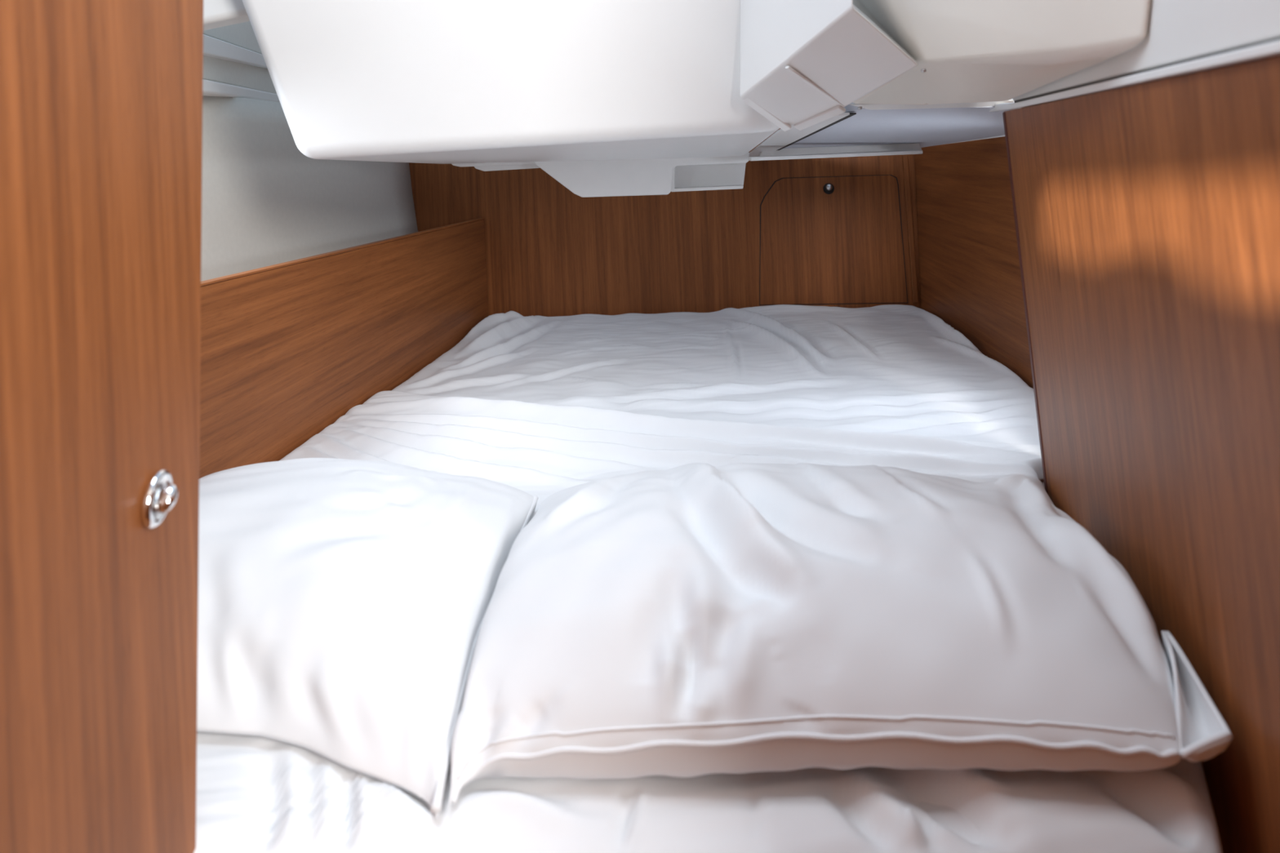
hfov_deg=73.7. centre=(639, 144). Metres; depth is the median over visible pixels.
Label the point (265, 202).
wall
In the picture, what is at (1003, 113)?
trim
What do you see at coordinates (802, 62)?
housing
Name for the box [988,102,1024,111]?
trim
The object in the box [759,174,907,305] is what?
access hatch
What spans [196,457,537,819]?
pillow
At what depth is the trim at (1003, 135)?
1.92 m
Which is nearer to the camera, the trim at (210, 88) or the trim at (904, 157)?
the trim at (210, 88)
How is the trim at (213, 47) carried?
attached to the wall at (265, 202)
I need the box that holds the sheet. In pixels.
[194,390,1222,852]
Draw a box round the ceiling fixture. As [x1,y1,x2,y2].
[533,152,749,197]
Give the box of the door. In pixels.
[0,0,203,852]
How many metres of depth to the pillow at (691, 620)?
0.70 m
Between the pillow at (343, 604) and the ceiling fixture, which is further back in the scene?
the ceiling fixture
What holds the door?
in the wall
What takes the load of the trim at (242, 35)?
attached to the wall at (265, 202)
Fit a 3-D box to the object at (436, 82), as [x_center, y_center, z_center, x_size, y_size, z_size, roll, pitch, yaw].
[-0.147,-0.206,1.737,0.984,0.516,1.059,-3,0,0]
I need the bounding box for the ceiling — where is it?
[783,98,1014,148]
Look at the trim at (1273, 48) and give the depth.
0.62 m
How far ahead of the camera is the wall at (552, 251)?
2.66 m
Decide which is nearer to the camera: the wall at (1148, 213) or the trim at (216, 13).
the wall at (1148, 213)
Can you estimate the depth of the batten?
2.07 m
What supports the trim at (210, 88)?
attached to the wall at (265, 202)
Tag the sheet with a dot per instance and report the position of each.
(255, 793)
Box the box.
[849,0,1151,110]
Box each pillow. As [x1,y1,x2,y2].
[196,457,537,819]
[447,462,1232,815]
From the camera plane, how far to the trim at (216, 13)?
1.36 m
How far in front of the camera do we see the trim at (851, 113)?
1.60 m
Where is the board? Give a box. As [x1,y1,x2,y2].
[199,217,488,478]
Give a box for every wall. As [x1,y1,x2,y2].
[200,96,417,281]
[408,128,920,316]
[914,136,1033,388]
[1004,0,1279,852]
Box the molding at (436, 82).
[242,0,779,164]
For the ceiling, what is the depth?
1.67 m
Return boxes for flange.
[452,161,539,171]
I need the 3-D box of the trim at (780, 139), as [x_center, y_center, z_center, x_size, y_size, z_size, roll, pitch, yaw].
[0.312,0.002,2.022,0.071,0.103,1.323,-2,0,1]
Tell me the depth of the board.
1.65 m
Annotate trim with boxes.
[202,55,276,93]
[202,79,279,102]
[203,0,249,30]
[203,21,262,54]
[203,34,266,68]
[749,112,849,156]
[777,112,856,150]
[902,155,918,302]
[933,134,1004,146]
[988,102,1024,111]
[1002,111,1048,493]
[1009,40,1279,109]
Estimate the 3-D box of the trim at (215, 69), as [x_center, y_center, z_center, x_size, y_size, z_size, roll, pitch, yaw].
[-0.953,-0.162,1.990,0.081,0.080,0.848,-3,0,-10]
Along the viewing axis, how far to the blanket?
1.93 m
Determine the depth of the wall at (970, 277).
2.08 m
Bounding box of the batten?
[747,142,922,160]
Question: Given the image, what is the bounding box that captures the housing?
[739,0,917,131]

